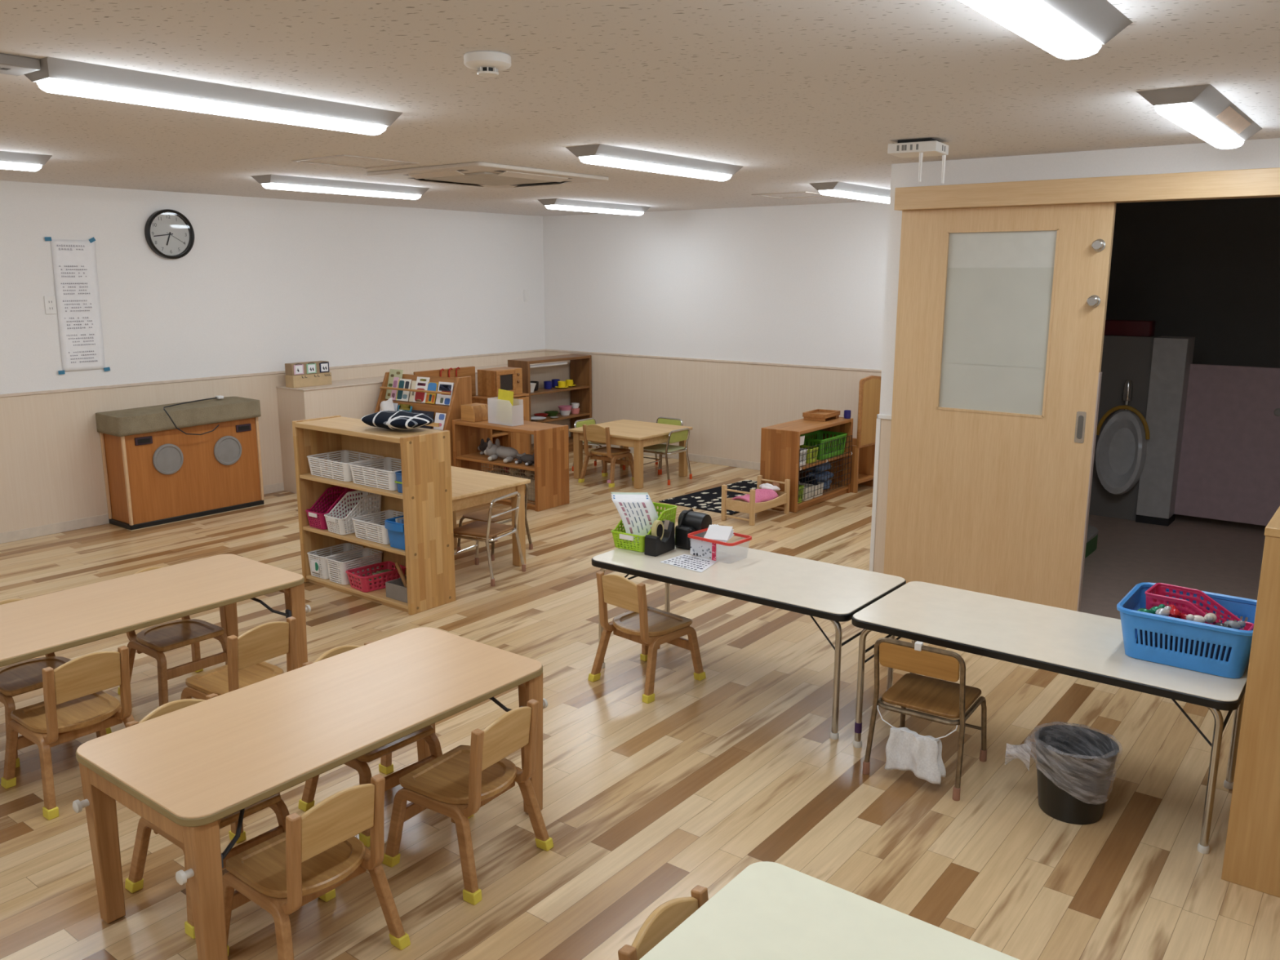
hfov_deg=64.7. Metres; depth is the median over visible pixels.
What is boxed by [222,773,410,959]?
child chair
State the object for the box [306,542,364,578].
basket
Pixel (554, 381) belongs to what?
cup
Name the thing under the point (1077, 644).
folding table
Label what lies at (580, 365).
shelf
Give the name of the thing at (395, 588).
storage box
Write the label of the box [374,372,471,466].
rack
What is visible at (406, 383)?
picture
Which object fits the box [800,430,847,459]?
basket
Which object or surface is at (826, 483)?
jeans
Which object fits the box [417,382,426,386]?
picture
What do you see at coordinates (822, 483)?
box
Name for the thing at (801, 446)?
basket
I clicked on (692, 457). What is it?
baseboard
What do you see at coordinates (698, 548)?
printed card
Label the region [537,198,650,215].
ceiling lamp
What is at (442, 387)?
picture
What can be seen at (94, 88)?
diffuser
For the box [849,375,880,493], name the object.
partition
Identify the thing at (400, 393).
picture
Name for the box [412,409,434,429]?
picture book
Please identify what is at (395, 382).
picture
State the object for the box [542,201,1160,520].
wall
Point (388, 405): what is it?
bundle
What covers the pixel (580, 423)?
chair
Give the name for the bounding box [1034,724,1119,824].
waste bin
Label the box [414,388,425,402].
picture
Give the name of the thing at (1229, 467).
partition panel
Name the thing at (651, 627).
child chair
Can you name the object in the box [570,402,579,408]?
cup
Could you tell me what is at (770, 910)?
folding table
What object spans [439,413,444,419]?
picture
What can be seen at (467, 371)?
shelf
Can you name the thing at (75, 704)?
child chair
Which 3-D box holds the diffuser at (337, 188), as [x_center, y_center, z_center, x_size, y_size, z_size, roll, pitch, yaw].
[-1.951,-1.918,6.725,0.108,0.037,1.190,9,14,37]
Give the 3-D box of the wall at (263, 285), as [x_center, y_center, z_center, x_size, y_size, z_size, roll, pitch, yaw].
[-4.223,-0.791,6.875,0.120,2.392,10.578,9,14,37]
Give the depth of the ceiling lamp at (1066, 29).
2.21 m
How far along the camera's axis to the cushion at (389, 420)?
5.45 m
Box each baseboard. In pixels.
[0,482,284,543]
[591,443,759,470]
[1135,514,1175,526]
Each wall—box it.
[0,180,545,394]
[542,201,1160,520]
[879,137,1279,415]
[1105,197,1279,368]
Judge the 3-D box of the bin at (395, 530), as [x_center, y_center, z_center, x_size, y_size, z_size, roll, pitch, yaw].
[-1.259,0.284,5.503,0.180,0.150,0.228,9,14,37]
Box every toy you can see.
[477,437,502,454]
[484,438,525,462]
[515,453,534,466]
[1137,608,1155,613]
[1151,604,1165,612]
[1155,605,1171,616]
[1168,604,1180,617]
[1176,611,1187,620]
[1186,613,1205,622]
[1204,613,1217,622]
[1213,622,1231,627]
[1223,620,1245,629]
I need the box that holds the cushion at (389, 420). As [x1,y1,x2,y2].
[360,409,434,430]
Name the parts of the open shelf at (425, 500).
panel, panel, panel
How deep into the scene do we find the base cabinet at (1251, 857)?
2.96 m
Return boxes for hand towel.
[877,705,957,784]
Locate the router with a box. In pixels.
[887,137,948,183]
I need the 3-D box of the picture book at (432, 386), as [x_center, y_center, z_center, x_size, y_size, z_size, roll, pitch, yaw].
[-1.737,-0.726,8.427,0.104,0.174,0.057,7,14,32]
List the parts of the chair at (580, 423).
frame, backrest, seat, frame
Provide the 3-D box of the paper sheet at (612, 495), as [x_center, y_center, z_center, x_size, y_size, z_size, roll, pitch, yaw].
[-0.017,0.185,4.821,0.226,0.238,0.083,-4,12,-18]
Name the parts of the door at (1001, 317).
pane, pull handle, lock knob, lock knob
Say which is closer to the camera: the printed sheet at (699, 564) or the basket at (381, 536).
the printed sheet at (699, 564)
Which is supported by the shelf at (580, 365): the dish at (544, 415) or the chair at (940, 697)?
the dish at (544, 415)
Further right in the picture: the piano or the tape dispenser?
the tape dispenser
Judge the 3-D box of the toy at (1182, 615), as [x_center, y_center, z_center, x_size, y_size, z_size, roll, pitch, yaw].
[1.825,0.461,3.394,0.036,0.036,0.062,-6,13,-27]
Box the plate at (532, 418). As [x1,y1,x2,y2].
[530,416,546,421]
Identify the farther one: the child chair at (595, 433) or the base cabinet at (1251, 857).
the child chair at (595, 433)
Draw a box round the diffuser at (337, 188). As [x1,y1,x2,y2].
[262,182,421,199]
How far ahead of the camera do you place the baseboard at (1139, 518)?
7.43 m
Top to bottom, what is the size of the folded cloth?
0.132 m
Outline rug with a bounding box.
[658,480,756,515]
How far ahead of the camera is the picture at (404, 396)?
8.58 m
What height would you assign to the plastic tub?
0.109 m
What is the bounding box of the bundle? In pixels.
[380,396,394,410]
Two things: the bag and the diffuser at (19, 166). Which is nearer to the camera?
the bag
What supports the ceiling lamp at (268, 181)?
attached to the ceiling
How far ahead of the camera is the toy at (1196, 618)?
3.33 m
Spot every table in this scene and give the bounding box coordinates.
[0,554,311,668]
[72,626,547,959]
[451,466,530,566]
[568,419,692,488]
[591,543,906,739]
[639,861,1019,959]
[851,581,1248,853]
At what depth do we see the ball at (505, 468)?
8.16 m
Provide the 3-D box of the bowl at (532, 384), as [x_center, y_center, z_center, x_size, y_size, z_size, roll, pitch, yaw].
[-1.078,-0.906,9.933,0.120,0.085,0.120,9,14,37]
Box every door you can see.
[883,202,1115,611]
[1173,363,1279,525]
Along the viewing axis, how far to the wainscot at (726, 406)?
9.65 m
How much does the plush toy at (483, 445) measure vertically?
0.121 m
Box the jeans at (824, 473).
[805,471,834,480]
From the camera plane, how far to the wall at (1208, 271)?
8.27 m
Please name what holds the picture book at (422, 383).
on the rack
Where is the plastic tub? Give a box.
[395,471,402,493]
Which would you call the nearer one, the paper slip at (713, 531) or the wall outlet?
the paper slip at (713, 531)
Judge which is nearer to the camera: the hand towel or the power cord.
the hand towel
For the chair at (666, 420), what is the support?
on the floor
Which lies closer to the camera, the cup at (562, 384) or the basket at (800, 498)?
the basket at (800, 498)
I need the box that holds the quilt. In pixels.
[731,488,778,502]
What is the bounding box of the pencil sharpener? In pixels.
[675,508,711,549]
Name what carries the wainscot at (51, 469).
attached to the wall at (263, 285)
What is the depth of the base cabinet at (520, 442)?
9.40 m
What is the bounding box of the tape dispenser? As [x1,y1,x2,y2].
[644,520,675,556]
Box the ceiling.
[0,0,1279,216]
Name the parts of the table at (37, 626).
leg, brace rod, leg, knob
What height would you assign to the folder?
0.266 m
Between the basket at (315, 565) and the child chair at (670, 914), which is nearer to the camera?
the child chair at (670, 914)
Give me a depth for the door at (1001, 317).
5.34 m
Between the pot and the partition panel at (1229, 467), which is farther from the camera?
the pot
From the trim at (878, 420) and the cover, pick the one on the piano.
the cover
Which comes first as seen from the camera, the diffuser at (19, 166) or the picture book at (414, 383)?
the diffuser at (19, 166)
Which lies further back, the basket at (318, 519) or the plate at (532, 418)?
the plate at (532, 418)
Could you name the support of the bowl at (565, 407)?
on the bowl at (562, 412)
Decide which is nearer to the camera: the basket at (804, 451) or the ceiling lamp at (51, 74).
the ceiling lamp at (51, 74)
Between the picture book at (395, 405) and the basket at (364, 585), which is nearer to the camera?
the basket at (364, 585)
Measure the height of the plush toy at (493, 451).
0.152 m
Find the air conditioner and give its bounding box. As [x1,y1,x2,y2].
[366,161,608,188]
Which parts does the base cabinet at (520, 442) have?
panel, panel, door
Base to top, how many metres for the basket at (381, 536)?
0.109 m
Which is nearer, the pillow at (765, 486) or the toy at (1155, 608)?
the toy at (1155, 608)
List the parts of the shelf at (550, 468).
panel, panel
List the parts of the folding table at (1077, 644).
leg, leg, leg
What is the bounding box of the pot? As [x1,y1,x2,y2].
[530,381,538,391]
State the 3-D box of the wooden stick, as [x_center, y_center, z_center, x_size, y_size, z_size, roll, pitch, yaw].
[-1.306,0.545,5.578,0.123,0.180,0.012,9,14,37]
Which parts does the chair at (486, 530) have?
seat, frame, rail, frame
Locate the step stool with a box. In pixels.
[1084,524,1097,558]
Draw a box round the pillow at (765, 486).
[759,483,780,490]
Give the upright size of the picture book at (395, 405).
0.178 m
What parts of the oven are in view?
door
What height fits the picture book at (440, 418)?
0.134 m
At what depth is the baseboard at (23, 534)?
7.16 m
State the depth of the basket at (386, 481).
5.57 m
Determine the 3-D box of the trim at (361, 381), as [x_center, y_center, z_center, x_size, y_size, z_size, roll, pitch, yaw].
[-1.869,-1.002,9.522,0.385,0.012,3.261,9,14,37]
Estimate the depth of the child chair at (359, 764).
3.41 m
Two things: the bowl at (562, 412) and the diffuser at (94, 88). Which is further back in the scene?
the bowl at (562, 412)
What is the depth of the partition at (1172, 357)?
7.28 m
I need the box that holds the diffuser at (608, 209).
[545,204,644,215]
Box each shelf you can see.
[292,415,455,615]
[413,366,475,395]
[451,416,569,511]
[507,354,591,454]
[760,417,853,512]
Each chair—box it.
[0,598,111,768]
[0,645,134,820]
[117,566,227,707]
[124,693,289,938]
[180,616,296,700]
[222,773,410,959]
[297,641,442,847]
[382,698,553,905]
[453,491,525,586]
[456,484,533,560]
[572,417,625,472]
[577,424,633,487]
[587,571,706,703]
[617,884,708,959]
[643,416,683,474]
[643,427,692,484]
[862,637,986,800]
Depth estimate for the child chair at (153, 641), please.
4.34 m
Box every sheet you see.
[395,516,404,523]
[610,492,658,517]
[611,493,657,517]
[611,496,657,519]
[611,498,656,544]
[659,554,718,572]
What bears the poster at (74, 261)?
attached to the wall at (263, 285)
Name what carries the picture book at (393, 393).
on the rack
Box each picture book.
[379,402,398,411]
[385,368,403,399]
[391,377,399,399]
[395,378,411,401]
[397,404,412,412]
[408,380,416,401]
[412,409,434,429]
[413,376,429,403]
[425,382,438,404]
[433,412,445,430]
[435,382,453,405]
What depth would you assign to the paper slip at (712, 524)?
4.59 m
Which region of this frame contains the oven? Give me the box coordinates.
[477,366,522,397]
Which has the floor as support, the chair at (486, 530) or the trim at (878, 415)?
the chair at (486, 530)
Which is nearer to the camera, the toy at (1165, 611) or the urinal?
the toy at (1165, 611)
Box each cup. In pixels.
[543,381,552,389]
[551,378,559,387]
[555,381,568,388]
[564,379,575,386]
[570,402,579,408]
[570,407,579,413]
[844,409,850,418]
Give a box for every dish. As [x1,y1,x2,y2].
[533,413,548,417]
[544,410,559,416]
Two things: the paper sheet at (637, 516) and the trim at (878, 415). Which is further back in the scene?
the trim at (878, 415)
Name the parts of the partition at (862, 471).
panel, panel, arched frame, panel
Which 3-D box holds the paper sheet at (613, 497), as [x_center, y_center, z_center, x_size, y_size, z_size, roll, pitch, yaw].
[-0.018,0.191,4.809,0.222,0.230,0.078,-4,12,-18]
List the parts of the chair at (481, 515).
frame, seat, frame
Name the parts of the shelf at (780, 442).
panel, panel, panel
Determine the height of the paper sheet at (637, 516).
0.222 m
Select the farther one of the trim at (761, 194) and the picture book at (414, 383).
the picture book at (414, 383)
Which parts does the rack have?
panel, rail, rail, panel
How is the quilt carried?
on the bed
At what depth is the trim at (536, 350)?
7.97 m
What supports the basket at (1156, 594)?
in the basket at (1132, 620)
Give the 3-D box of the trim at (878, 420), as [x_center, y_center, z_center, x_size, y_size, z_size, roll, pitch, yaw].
[1.378,0.129,5.920,0.026,0.988,0.026,9,14,37]
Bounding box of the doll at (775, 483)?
[772,480,779,488]
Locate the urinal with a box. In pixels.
[1095,379,1149,494]
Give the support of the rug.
on the floor
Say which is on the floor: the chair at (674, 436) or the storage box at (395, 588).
the chair at (674, 436)
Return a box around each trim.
[0,349,545,397]
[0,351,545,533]
[275,361,569,391]
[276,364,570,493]
[291,154,419,168]
[545,349,881,372]
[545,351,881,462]
[751,191,831,198]
[869,417,880,571]
[873,418,891,573]
[876,413,891,419]
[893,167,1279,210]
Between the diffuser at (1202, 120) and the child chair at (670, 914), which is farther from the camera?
the diffuser at (1202, 120)
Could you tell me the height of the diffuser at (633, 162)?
0.037 m
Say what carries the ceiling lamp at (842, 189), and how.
attached to the ceiling
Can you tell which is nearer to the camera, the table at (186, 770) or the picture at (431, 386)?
the table at (186, 770)
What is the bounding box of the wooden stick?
[395,561,406,587]
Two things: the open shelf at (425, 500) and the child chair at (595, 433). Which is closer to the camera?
the open shelf at (425, 500)
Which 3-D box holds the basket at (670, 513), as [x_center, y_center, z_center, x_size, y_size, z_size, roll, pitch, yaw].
[0.021,0.222,4.836,0.194,0.169,0.310,8,14,33]
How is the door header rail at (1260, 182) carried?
attached to the wall at (1262, 153)
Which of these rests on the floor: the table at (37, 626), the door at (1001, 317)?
the table at (37, 626)
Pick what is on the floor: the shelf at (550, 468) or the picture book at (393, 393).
the shelf at (550, 468)
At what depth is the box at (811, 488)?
7.93 m
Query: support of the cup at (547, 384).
on the shelf at (580, 365)
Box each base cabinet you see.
[471,392,529,471]
[1221,506,1279,897]
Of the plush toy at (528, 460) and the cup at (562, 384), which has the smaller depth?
the plush toy at (528, 460)
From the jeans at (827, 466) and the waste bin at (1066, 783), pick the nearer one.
the waste bin at (1066, 783)
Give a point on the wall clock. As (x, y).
(168, 233)
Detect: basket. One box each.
[305,485,359,529]
[306,449,384,481]
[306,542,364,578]
[324,489,381,534]
[325,547,382,584]
[345,560,405,592]
[349,457,401,490]
[351,509,403,544]
[611,502,677,551]
[797,484,804,503]
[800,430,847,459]
[800,444,818,463]
[800,448,807,466]
[1116,582,1257,678]
[1145,582,1253,630]
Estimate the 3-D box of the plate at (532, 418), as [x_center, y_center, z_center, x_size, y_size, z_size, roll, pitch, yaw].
[-1.036,-0.607,10.051,0.210,0.022,0.210,9,14,37]
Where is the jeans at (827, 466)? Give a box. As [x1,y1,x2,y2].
[805,462,831,471]
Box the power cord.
[163,395,223,435]
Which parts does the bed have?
post, rail, rail, post, post, rail, rail, post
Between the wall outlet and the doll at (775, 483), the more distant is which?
the doll at (775, 483)
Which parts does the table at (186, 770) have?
knob, leg, knob, leg, brace rod, leg, brace rod, leg, knob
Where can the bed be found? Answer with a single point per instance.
(751, 508)
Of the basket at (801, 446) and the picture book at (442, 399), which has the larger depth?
the picture book at (442, 399)
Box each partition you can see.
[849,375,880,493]
[1136,336,1195,519]
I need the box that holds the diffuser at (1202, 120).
[1155,102,1244,149]
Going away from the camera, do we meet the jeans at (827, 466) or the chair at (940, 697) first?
the chair at (940, 697)
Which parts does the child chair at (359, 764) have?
post, frame, backrest, seat, frame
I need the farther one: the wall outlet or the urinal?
the urinal
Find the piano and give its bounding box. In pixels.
[99,417,264,529]
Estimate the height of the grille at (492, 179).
0.014 m
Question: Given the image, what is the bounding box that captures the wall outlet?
[44,295,57,314]
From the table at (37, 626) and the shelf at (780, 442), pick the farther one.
the shelf at (780, 442)
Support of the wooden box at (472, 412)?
on the shelf at (550, 468)
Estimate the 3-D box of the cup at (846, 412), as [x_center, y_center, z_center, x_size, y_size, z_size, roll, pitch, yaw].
[1.716,-0.543,8.366,0.058,0.065,0.058,9,14,37]
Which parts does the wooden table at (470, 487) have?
leg, leg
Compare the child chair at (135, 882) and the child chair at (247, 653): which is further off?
the child chair at (247, 653)
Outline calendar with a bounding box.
[284,360,332,387]
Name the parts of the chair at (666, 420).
frame, backrest, frame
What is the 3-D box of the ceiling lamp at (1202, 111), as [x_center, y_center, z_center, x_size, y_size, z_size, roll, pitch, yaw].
[2.103,-1.329,3.764,0.220,0.077,1.250,9,14,37]
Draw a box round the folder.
[496,388,513,423]
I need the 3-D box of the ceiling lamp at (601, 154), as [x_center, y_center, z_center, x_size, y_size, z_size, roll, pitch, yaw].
[0.112,-1.635,5.252,0.220,0.077,1.250,9,14,37]
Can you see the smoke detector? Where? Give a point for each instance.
(487, 63)
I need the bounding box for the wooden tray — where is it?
[802,408,839,421]
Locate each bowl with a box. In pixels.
[530,382,536,392]
[557,404,572,410]
[559,409,571,415]
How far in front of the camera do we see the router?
4.52 m
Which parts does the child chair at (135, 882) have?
post, frame, backrest, post, seat, frame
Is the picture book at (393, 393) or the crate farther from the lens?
the picture book at (393, 393)
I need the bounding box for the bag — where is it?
[1004,721,1111,795]
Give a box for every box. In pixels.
[385,576,407,603]
[460,403,489,422]
[687,528,751,560]
[799,480,823,497]
[799,482,813,501]
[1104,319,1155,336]
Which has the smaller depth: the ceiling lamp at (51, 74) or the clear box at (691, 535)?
the ceiling lamp at (51, 74)
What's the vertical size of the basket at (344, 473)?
0.109 m
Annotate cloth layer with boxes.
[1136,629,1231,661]
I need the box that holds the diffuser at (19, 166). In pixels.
[0,161,41,171]
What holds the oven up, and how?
on the base cabinet at (520, 442)
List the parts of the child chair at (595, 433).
post, frame, backrest, rail, post, seat, frame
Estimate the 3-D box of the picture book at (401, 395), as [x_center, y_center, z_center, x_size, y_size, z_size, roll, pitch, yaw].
[-2.012,-0.766,8.598,0.144,0.183,0.061,7,14,32]
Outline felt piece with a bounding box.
[376,568,391,573]
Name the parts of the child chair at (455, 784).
frame, seat, post, rail, backrest, post, frame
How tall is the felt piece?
0.015 m
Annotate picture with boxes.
[393,380,397,387]
[396,380,404,399]
[399,404,410,410]
[402,394,407,399]
[404,381,408,388]
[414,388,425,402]
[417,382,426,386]
[427,382,436,391]
[439,384,451,391]
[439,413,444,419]
[444,398,449,404]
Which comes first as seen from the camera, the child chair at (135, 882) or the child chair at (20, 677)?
the child chair at (135, 882)
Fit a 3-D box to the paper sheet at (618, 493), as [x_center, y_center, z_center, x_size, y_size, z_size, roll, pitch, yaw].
[-0.012,0.177,4.858,0.238,0.238,0.101,-4,12,-18]
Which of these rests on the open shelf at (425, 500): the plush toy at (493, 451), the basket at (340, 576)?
the basket at (340, 576)
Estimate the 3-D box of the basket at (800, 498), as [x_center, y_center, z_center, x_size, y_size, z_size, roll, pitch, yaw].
[1.168,0.101,7.897,0.209,0.129,0.119,9,14,37]
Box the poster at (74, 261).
[44,236,110,374]
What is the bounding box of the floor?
[0,447,1279,959]
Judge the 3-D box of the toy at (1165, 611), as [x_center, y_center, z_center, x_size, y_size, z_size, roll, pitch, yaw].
[1.755,0.443,3.384,0.062,0.036,0.036,-3,12,-15]
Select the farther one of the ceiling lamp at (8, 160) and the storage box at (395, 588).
the storage box at (395, 588)
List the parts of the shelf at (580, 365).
panel, panel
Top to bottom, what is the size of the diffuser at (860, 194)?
0.037 m
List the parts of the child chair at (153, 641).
post, frame, backrest, seat, post, frame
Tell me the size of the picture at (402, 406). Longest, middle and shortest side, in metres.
0.126 x 0.048 x 0.001 m
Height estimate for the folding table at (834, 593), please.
0.530 m
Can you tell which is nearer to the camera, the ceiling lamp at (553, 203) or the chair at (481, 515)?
the chair at (481, 515)
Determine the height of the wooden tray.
0.060 m
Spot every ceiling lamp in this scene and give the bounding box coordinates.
[0,53,402,135]
[0,151,52,171]
[251,174,429,199]
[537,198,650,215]
[565,143,742,181]
[809,182,890,204]
[958,0,1132,59]
[1135,84,1262,149]
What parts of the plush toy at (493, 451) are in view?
leg, leg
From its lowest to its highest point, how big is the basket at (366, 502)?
0.204 m
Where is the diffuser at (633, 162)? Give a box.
[578,155,731,181]
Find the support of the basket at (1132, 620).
on the folding table at (1077, 644)
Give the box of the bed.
[720,475,790,525]
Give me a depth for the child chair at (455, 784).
3.08 m
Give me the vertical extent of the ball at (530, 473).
0.064 m
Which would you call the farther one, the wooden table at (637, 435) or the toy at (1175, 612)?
the wooden table at (637, 435)
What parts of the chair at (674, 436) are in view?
seat, frame, frame, backrest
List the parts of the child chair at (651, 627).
post, frame, backrest, rail, post, seat, frame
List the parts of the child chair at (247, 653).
frame, post, seat, backrest, post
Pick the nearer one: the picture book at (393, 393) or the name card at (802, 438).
the name card at (802, 438)
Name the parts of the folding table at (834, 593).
leg, leg, leg, leg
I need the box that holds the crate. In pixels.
[488,468,534,501]
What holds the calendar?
on the trim at (361, 381)
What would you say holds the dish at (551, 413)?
on the shelf at (580, 365)
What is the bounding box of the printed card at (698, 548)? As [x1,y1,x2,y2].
[689,538,711,558]
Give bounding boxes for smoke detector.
[463,50,511,76]
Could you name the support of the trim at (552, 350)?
attached to the wall at (790, 284)
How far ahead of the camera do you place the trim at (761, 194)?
7.68 m
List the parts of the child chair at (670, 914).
post, backrest, post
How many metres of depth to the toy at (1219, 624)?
3.29 m
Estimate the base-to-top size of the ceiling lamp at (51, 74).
0.077 m
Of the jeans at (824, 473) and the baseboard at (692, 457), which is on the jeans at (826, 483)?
the jeans at (824, 473)
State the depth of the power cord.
7.50 m
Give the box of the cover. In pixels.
[95,396,261,436]
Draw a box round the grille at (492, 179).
[424,172,554,186]
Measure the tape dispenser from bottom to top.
0.155 m
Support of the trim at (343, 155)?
attached to the ceiling
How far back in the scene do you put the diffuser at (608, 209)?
8.62 m
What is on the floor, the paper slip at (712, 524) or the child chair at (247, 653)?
the child chair at (247, 653)
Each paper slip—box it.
[703,524,733,542]
[704,524,733,540]
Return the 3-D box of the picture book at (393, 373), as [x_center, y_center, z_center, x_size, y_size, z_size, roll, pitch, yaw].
[-2.113,-0.821,8.689,0.154,0.254,0.079,7,14,32]
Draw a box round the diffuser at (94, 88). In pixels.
[36,78,386,135]
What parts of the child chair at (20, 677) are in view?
frame, backrest, seat, post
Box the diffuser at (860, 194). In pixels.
[818,189,889,204]
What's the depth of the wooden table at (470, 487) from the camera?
6.24 m
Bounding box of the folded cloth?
[800,475,817,485]
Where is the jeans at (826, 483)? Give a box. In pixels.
[817,479,831,489]
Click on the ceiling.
(796, 95)
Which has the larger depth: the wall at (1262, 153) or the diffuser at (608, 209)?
the diffuser at (608, 209)
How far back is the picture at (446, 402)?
8.32 m
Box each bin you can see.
[384,515,404,550]
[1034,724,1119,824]
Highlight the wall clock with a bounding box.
[144,208,194,258]
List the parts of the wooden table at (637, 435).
leg, leg, leg, leg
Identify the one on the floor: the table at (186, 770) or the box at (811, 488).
the table at (186, 770)
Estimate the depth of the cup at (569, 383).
10.41 m
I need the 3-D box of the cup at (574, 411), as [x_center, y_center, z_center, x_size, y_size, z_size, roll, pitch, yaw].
[-0.677,-0.722,10.537,0.096,0.055,0.096,9,14,37]
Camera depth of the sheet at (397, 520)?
5.47 m
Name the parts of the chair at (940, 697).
backrest, seat, frame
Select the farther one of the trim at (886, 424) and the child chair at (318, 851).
the trim at (886, 424)
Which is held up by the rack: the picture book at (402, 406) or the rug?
the picture book at (402, 406)
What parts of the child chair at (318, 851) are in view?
frame, post, seat, rail, backrest, post, frame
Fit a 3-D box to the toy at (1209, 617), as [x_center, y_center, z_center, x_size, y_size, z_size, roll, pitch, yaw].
[1.877,0.454,3.330,0.062,0.036,0.036,-10,15,-39]
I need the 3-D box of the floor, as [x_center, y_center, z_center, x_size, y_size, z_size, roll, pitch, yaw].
[-0.230,0.866,5.055,9.191,0.124,12.300,9,14,37]
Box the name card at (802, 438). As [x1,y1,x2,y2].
[800,435,804,445]
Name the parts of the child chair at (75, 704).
frame, post, seat, rail, backrest, frame, post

